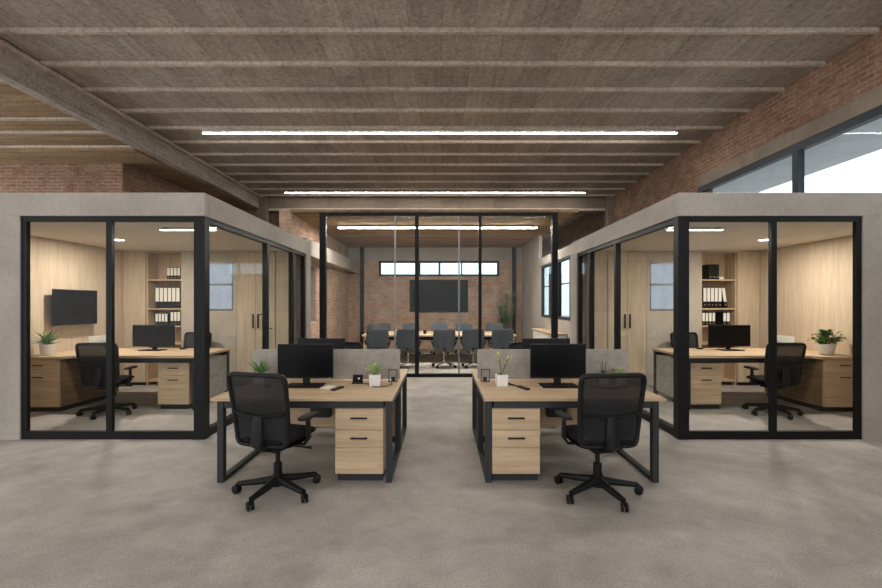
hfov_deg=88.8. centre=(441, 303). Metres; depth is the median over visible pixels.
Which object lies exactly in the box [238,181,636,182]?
beam
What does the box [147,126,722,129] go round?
beam
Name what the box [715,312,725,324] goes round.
ring binder
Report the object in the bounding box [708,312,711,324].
ring binder
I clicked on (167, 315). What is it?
ring binder
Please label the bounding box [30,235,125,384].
wall
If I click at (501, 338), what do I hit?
chair
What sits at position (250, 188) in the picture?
beam
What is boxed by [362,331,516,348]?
meeting table
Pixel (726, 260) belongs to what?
bookshelf
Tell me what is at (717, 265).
ring binder
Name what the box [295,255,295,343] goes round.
wall
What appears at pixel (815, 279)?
wall
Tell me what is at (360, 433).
drawer pedestal
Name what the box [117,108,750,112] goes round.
beam
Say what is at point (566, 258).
window
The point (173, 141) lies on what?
beam
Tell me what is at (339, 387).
remote control
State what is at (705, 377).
drawer pedestal
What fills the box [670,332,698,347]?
chair
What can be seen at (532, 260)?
wall
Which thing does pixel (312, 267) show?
trim
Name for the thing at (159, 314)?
ring binder
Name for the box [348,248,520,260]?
trim
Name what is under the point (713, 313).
ring binder
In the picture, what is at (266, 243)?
glass wall
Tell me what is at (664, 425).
glass wall
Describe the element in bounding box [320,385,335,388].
notepad
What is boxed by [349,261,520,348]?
wall
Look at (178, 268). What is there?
ring binder
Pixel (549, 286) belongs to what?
window
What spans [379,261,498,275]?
window
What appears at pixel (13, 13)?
ceiling
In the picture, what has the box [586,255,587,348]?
wall
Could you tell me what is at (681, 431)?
window frame
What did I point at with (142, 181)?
wall
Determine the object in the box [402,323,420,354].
chair
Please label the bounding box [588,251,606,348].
panel
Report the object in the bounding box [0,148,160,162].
trim
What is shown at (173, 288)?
ring binder
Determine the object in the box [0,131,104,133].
trim
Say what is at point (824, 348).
potted plant
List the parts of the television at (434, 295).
casing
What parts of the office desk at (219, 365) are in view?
leg, panel, leg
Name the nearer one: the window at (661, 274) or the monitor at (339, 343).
the monitor at (339, 343)
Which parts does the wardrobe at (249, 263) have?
door, door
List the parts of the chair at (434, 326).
backrest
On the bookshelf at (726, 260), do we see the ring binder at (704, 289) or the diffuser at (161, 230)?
the ring binder at (704, 289)
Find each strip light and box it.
[202,130,677,133]
[285,191,584,192]
[338,225,536,227]
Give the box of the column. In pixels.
[257,196,268,222]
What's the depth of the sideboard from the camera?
11.00 m
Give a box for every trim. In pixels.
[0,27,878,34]
[0,38,262,197]
[0,117,78,120]
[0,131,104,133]
[0,145,132,147]
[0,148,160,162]
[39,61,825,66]
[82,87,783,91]
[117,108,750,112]
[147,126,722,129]
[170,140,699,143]
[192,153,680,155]
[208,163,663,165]
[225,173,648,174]
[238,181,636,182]
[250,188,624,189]
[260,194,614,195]
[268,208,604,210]
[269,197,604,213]
[302,238,356,272]
[311,266,314,321]
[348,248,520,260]
[360,247,363,343]
[512,247,515,341]
[542,229,593,256]
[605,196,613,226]
[697,86,881,187]
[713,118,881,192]
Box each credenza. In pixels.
[30,359,117,410]
[765,359,852,410]
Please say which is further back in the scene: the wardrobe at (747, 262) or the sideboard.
the sideboard
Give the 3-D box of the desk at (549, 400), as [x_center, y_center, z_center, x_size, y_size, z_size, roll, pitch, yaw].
[1.155,1.183,4.324,1.570,0.735,0.868,0,0,0]
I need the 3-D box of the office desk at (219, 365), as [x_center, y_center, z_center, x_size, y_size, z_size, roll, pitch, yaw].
[-4.810,1.150,7.035,2.460,0.800,1.250,0,0,0]
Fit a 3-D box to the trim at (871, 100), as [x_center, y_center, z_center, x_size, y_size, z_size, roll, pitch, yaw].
[6.410,-2.950,2.475,0.380,0.260,16.950,0,0,0]
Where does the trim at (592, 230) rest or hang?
attached to the wall at (855, 71)
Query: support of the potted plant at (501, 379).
on the desk at (549, 400)
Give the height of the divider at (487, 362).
0.335 m
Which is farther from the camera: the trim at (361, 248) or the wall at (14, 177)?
the trim at (361, 248)
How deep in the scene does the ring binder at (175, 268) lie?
8.60 m
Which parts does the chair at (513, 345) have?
frame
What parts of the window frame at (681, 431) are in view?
corner post, rail, rail, post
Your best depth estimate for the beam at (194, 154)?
11.75 m
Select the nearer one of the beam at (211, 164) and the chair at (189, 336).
the chair at (189, 336)
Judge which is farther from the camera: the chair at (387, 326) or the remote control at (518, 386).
the chair at (387, 326)
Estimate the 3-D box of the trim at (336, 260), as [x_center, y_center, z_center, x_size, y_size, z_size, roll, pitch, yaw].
[-3.050,-1.250,12.600,0.300,0.360,5.800,0,0,0]
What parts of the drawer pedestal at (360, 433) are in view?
handle, handle, drawer, drawer, drawer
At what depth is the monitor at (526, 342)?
5.23 m
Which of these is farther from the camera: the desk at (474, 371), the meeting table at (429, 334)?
the meeting table at (429, 334)
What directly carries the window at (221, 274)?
attached to the wall at (223, 324)
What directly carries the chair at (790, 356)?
on the floor
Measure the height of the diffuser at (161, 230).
0.008 m
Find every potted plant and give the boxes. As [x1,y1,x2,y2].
[32,330,62,355]
[249,358,272,372]
[363,360,385,385]
[365,317,374,348]
[495,351,512,385]
[496,290,519,328]
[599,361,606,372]
[613,368,624,372]
[807,329,846,354]
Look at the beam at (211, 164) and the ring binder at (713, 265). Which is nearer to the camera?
the ring binder at (713, 265)
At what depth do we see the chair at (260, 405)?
3.47 m
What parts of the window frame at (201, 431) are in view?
post, rail, rail, corner post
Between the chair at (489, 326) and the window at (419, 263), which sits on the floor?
the chair at (489, 326)
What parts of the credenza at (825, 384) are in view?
drawer, drawer, drawer, drawer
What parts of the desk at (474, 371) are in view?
leg frame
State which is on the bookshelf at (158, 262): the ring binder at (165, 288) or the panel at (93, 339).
the ring binder at (165, 288)
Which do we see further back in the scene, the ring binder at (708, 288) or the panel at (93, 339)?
the ring binder at (708, 288)
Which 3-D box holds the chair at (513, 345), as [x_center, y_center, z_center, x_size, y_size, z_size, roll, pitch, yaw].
[1.198,1.035,5.956,0.726,1.030,0.688,0,0,-4]
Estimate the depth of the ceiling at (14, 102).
9.32 m
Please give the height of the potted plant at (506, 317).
2.103 m
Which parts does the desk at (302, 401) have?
leg frame, modesty panel, leg frame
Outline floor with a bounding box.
[0,349,881,587]
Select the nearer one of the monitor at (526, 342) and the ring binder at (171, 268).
the monitor at (526, 342)
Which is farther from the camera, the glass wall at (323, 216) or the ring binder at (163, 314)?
the glass wall at (323, 216)
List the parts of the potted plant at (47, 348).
pot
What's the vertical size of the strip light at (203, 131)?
0.078 m
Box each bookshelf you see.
[147,251,181,384]
[701,251,735,384]
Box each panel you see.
[88,335,105,342]
[276,251,294,348]
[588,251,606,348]
[777,335,794,342]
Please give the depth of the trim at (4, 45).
8.73 m
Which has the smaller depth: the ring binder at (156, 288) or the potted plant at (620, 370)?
the potted plant at (620, 370)
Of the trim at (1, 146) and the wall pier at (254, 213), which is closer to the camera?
the trim at (1, 146)
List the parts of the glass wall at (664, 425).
post, rail, rail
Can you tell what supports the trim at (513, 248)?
attached to the wall at (378, 290)
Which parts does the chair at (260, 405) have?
leg, frame, leg, seat, leg, leg, lever, armrest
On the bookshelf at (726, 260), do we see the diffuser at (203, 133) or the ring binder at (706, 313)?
the ring binder at (706, 313)
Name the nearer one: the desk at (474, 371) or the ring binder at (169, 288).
the desk at (474, 371)
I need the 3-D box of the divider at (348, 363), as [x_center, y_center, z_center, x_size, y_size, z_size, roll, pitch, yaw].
[-1.220,0.647,4.765,1.560,0.335,0.110,0,0,0]
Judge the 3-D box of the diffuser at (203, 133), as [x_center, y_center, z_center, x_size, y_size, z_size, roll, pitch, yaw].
[-0.035,-3.876,10.215,10.750,0.008,0.059,0,0,0]
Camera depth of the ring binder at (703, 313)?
8.60 m
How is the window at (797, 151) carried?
in the wall at (855, 71)
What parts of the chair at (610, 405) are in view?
armrest, leg, leg, seat, leg, frame, leg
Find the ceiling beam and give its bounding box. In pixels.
[0,48,258,209]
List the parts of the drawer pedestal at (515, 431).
drawer, drawer, drawer, handle, handle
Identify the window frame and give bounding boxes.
[21,216,209,439]
[673,216,861,439]
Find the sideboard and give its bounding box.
[532,328,566,337]
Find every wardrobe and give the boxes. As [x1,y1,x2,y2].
[123,251,146,384]
[237,251,275,371]
[607,251,645,375]
[736,251,759,384]
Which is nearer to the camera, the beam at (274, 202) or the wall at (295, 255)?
the wall at (295, 255)
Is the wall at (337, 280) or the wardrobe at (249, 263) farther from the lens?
the wall at (337, 280)
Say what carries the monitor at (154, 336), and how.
on the office desk at (219, 365)
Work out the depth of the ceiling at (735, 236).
6.73 m
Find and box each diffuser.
[161,230,215,230]
[203,133,676,133]
[338,227,536,227]
[667,230,721,230]
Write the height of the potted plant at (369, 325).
1.121 m
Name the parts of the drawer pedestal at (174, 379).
drawer, drawer, drawer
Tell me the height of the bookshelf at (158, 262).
2.555 m
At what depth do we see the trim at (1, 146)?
9.96 m
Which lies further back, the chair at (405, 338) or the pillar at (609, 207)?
the pillar at (609, 207)
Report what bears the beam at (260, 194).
attached to the wall at (855, 71)
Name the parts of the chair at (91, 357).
leg, frame, leg, seat, leg, leg, armrest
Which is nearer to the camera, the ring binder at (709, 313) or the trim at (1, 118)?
the trim at (1, 118)
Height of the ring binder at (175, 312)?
0.270 m
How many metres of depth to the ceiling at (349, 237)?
11.72 m
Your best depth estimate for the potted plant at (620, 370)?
4.59 m
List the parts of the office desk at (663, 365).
leg, panel, leg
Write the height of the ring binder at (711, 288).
0.400 m
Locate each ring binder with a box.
[155,287,158,307]
[155,313,157,324]
[158,313,161,324]
[159,287,163,307]
[162,313,164,324]
[164,287,167,307]
[165,313,170,324]
[167,267,169,278]
[168,287,171,307]
[170,267,173,278]
[171,311,173,324]
[172,287,175,307]
[174,267,176,278]
[174,311,176,324]
[176,287,180,307]
[177,267,180,278]
[177,311,180,324]
[702,264,711,278]
[702,287,706,307]
[702,312,704,324]
[705,312,707,324]
[707,287,709,307]
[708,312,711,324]
[710,287,713,307]
[712,264,715,278]
[712,312,714,324]
[714,287,717,307]
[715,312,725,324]
[716,264,718,278]
[718,287,721,307]
[722,287,727,307]
[726,312,729,324]
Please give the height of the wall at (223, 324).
2.560 m
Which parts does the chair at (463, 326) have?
backrest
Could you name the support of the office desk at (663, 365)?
on the floor
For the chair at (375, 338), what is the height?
0.950 m
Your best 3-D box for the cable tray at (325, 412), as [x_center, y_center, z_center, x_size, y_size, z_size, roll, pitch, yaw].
[-1.230,1.028,4.605,0.200,0.245,0.094,0,0,0]
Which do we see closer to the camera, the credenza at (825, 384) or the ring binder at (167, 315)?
the credenza at (825, 384)
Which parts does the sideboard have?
door, door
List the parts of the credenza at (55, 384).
drawer, drawer, drawer, drawer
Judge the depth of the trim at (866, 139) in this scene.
8.81 m
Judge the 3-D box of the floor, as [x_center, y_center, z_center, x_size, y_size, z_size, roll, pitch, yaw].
[-2.700,1.650,12.500,18.600,0.200,37.000,0,0,0]
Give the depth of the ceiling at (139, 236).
6.73 m
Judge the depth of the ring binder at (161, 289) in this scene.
8.60 m
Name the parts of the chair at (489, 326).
backrest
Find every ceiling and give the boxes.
[0,0,881,239]
[0,82,256,210]
[30,222,282,250]
[290,209,578,247]
[600,222,852,250]
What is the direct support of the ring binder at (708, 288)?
on the bookshelf at (726, 260)
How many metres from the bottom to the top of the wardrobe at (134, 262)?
2.555 m
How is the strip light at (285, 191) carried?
attached to the ceiling at (13, 13)
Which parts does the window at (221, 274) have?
pane, pane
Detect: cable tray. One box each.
[310,408,331,416]
[546,408,566,416]
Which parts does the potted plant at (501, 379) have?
pot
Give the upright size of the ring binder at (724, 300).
0.405 m
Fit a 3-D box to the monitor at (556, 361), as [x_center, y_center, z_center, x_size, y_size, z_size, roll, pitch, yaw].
[1.165,0.608,4.470,0.555,0.415,0.240,0,0,0]
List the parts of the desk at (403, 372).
leg frame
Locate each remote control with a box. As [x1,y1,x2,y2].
[331,386,343,390]
[517,385,529,389]
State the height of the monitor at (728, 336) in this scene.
0.410 m
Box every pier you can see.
[245,211,273,224]
[646,251,700,384]
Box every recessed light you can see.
[159,227,216,230]
[666,227,723,230]
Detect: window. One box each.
[210,263,232,310]
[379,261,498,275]
[419,263,461,273]
[541,255,569,320]
[545,266,568,314]
[650,263,672,310]
[698,105,881,192]
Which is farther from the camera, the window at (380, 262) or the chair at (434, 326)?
the window at (380, 262)
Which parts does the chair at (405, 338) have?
backrest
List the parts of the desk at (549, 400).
leg frame, modesty panel, leg frame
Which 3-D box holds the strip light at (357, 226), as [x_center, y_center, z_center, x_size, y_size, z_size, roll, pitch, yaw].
[-0.100,-1.906,11.100,4.900,0.068,0.100,0,0,0]
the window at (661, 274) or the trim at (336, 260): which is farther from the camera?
the trim at (336, 260)
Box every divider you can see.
[253,349,399,381]
[477,349,627,381]
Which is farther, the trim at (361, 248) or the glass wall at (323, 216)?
the trim at (361, 248)
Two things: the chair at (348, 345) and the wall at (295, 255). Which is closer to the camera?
the chair at (348, 345)
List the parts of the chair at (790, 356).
armrest, leg, leg, seat, leg, frame, leg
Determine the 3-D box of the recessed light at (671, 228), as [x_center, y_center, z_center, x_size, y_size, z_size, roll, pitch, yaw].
[3.350,-0.991,5.950,0.740,0.038,0.070,0,0,0]
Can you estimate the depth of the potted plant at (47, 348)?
6.57 m
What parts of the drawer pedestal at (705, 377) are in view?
drawer, drawer, drawer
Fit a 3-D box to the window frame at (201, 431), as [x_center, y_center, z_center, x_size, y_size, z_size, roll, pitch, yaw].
[-3.757,0.273,5.195,2.105,2.555,0.110,0,0,0]
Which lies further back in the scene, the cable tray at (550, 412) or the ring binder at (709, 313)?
the ring binder at (709, 313)
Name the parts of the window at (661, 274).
pane, pane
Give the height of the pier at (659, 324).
2.560 m
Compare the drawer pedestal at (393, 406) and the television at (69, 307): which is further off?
the television at (69, 307)
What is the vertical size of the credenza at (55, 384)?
0.758 m
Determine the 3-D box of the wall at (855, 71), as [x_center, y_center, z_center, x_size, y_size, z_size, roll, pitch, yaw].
[6.425,-1.200,12.500,0.350,5.500,37.000,0,0,0]
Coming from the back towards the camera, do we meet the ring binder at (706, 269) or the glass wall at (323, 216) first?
the glass wall at (323, 216)
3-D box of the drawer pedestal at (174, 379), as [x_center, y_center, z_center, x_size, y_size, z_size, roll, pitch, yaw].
[-3.940,1.205,6.888,0.460,0.690,0.605,0,0,0]
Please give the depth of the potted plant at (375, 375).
4.45 m
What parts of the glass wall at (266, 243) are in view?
rail, rail, post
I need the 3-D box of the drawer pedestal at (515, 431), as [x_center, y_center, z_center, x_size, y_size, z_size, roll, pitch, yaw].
[0.647,1.228,4.183,0.420,0.643,0.605,0,0,0]
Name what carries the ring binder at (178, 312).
on the bookshelf at (158, 262)
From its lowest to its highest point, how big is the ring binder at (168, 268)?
0.235 m
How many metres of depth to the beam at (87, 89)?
8.20 m
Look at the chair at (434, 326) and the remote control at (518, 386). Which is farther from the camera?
the chair at (434, 326)
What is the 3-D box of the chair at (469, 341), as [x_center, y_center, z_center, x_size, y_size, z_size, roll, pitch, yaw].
[0.780,1.075,11.050,0.647,0.950,0.596,0,0,4]
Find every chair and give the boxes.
[75,342,137,419]
[183,332,211,347]
[226,371,320,510]
[316,342,362,427]
[364,329,390,348]
[374,323,390,330]
[396,329,421,368]
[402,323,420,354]
[430,323,448,354]
[431,329,456,368]
[454,323,474,354]
[460,329,485,368]
[486,323,502,340]
[488,329,514,348]
[508,342,554,427]
[554,372,646,511]
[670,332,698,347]
[742,343,806,419]
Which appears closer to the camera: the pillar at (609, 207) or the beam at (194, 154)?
the beam at (194, 154)
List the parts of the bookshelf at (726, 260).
panel, panel, panel, shelf, shelf, shelf, panel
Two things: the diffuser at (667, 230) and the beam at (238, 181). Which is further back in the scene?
the beam at (238, 181)
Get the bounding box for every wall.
[0,163,130,192]
[0,193,310,439]
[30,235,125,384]
[131,165,193,192]
[182,251,236,371]
[210,219,304,435]
[274,214,278,226]
[279,210,348,341]
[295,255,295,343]
[319,212,557,376]
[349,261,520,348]
[521,235,571,343]
[542,26,881,253]
[572,193,881,439]
[577,219,672,435]
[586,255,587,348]
[760,235,852,374]
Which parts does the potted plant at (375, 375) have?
pot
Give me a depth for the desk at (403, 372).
5.43 m
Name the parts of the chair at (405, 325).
backrest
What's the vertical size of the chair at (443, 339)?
0.950 m
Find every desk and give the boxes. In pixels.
[30,348,230,409]
[210,381,401,482]
[287,369,407,447]
[471,369,578,448]
[477,381,665,482]
[652,348,852,409]
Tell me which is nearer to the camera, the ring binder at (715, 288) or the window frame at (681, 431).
the window frame at (681, 431)
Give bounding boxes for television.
[52,289,96,325]
[410,280,467,311]
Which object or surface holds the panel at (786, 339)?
attached to the wall at (815, 279)
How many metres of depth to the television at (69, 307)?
7.22 m
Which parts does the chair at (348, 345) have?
frame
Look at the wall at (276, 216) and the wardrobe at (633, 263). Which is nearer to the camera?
the wardrobe at (633, 263)
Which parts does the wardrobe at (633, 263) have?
door, door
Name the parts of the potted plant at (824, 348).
pot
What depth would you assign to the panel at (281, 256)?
8.56 m
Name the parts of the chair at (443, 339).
seat, backrest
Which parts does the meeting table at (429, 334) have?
leg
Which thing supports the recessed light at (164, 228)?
in the ceiling at (139, 236)
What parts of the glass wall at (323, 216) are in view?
post, rail, rail, post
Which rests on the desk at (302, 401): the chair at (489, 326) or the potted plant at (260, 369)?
the potted plant at (260, 369)
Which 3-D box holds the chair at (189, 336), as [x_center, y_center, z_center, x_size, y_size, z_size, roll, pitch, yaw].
[-4.546,1.035,8.136,0.726,1.030,0.688,0,0,6]
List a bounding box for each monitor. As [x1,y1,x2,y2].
[132,325,174,350]
[278,344,333,387]
[297,338,344,348]
[522,338,569,348]
[530,344,585,387]
[708,325,750,350]
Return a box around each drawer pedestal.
[158,363,191,408]
[335,401,385,479]
[392,402,394,441]
[483,403,484,441]
[492,401,539,479]
[670,363,720,408]
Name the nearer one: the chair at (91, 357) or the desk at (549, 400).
the desk at (549, 400)
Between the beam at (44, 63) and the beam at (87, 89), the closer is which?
the beam at (44, 63)
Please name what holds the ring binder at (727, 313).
on the bookshelf at (726, 260)
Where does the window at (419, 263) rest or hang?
in the wall
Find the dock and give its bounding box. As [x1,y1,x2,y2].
[352,375,363,383]
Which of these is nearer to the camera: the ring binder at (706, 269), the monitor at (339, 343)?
the monitor at (339, 343)
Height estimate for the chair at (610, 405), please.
1.030 m
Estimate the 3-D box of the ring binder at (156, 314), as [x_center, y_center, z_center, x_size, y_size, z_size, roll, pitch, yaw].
[-5.442,0.292,8.729,0.056,0.235,0.263,0,0,0]
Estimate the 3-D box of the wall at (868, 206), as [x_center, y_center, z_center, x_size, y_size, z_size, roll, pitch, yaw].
[4.450,0.140,7.215,3.500,2.820,4.170,0,0,0]
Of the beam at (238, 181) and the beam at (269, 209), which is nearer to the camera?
the beam at (238, 181)
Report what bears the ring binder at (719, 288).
on the bookshelf at (726, 260)
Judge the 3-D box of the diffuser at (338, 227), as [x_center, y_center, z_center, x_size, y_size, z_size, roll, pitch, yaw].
[-0.100,-1.876,11.100,4.880,0.008,0.084,0,0,0]
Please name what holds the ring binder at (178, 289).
on the bookshelf at (158, 262)
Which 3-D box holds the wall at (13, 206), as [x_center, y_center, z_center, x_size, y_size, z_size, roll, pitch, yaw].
[-5.050,0.140,7.215,4.700,2.820,4.170,0,0,0]
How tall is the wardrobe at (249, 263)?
2.555 m
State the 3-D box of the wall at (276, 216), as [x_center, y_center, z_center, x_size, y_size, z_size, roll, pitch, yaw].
[-6.600,-1.200,24.175,0.300,5.500,13.650,0,0,0]
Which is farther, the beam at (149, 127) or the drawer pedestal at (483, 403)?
the beam at (149, 127)
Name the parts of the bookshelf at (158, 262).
panel, shelf, panel, shelf, shelf, panel, panel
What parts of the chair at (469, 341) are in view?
seat, backrest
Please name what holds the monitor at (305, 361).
on the desk at (302, 401)
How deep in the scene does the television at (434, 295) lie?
15.42 m
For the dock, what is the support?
on the desk at (302, 401)
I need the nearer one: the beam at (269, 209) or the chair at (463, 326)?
the chair at (463, 326)

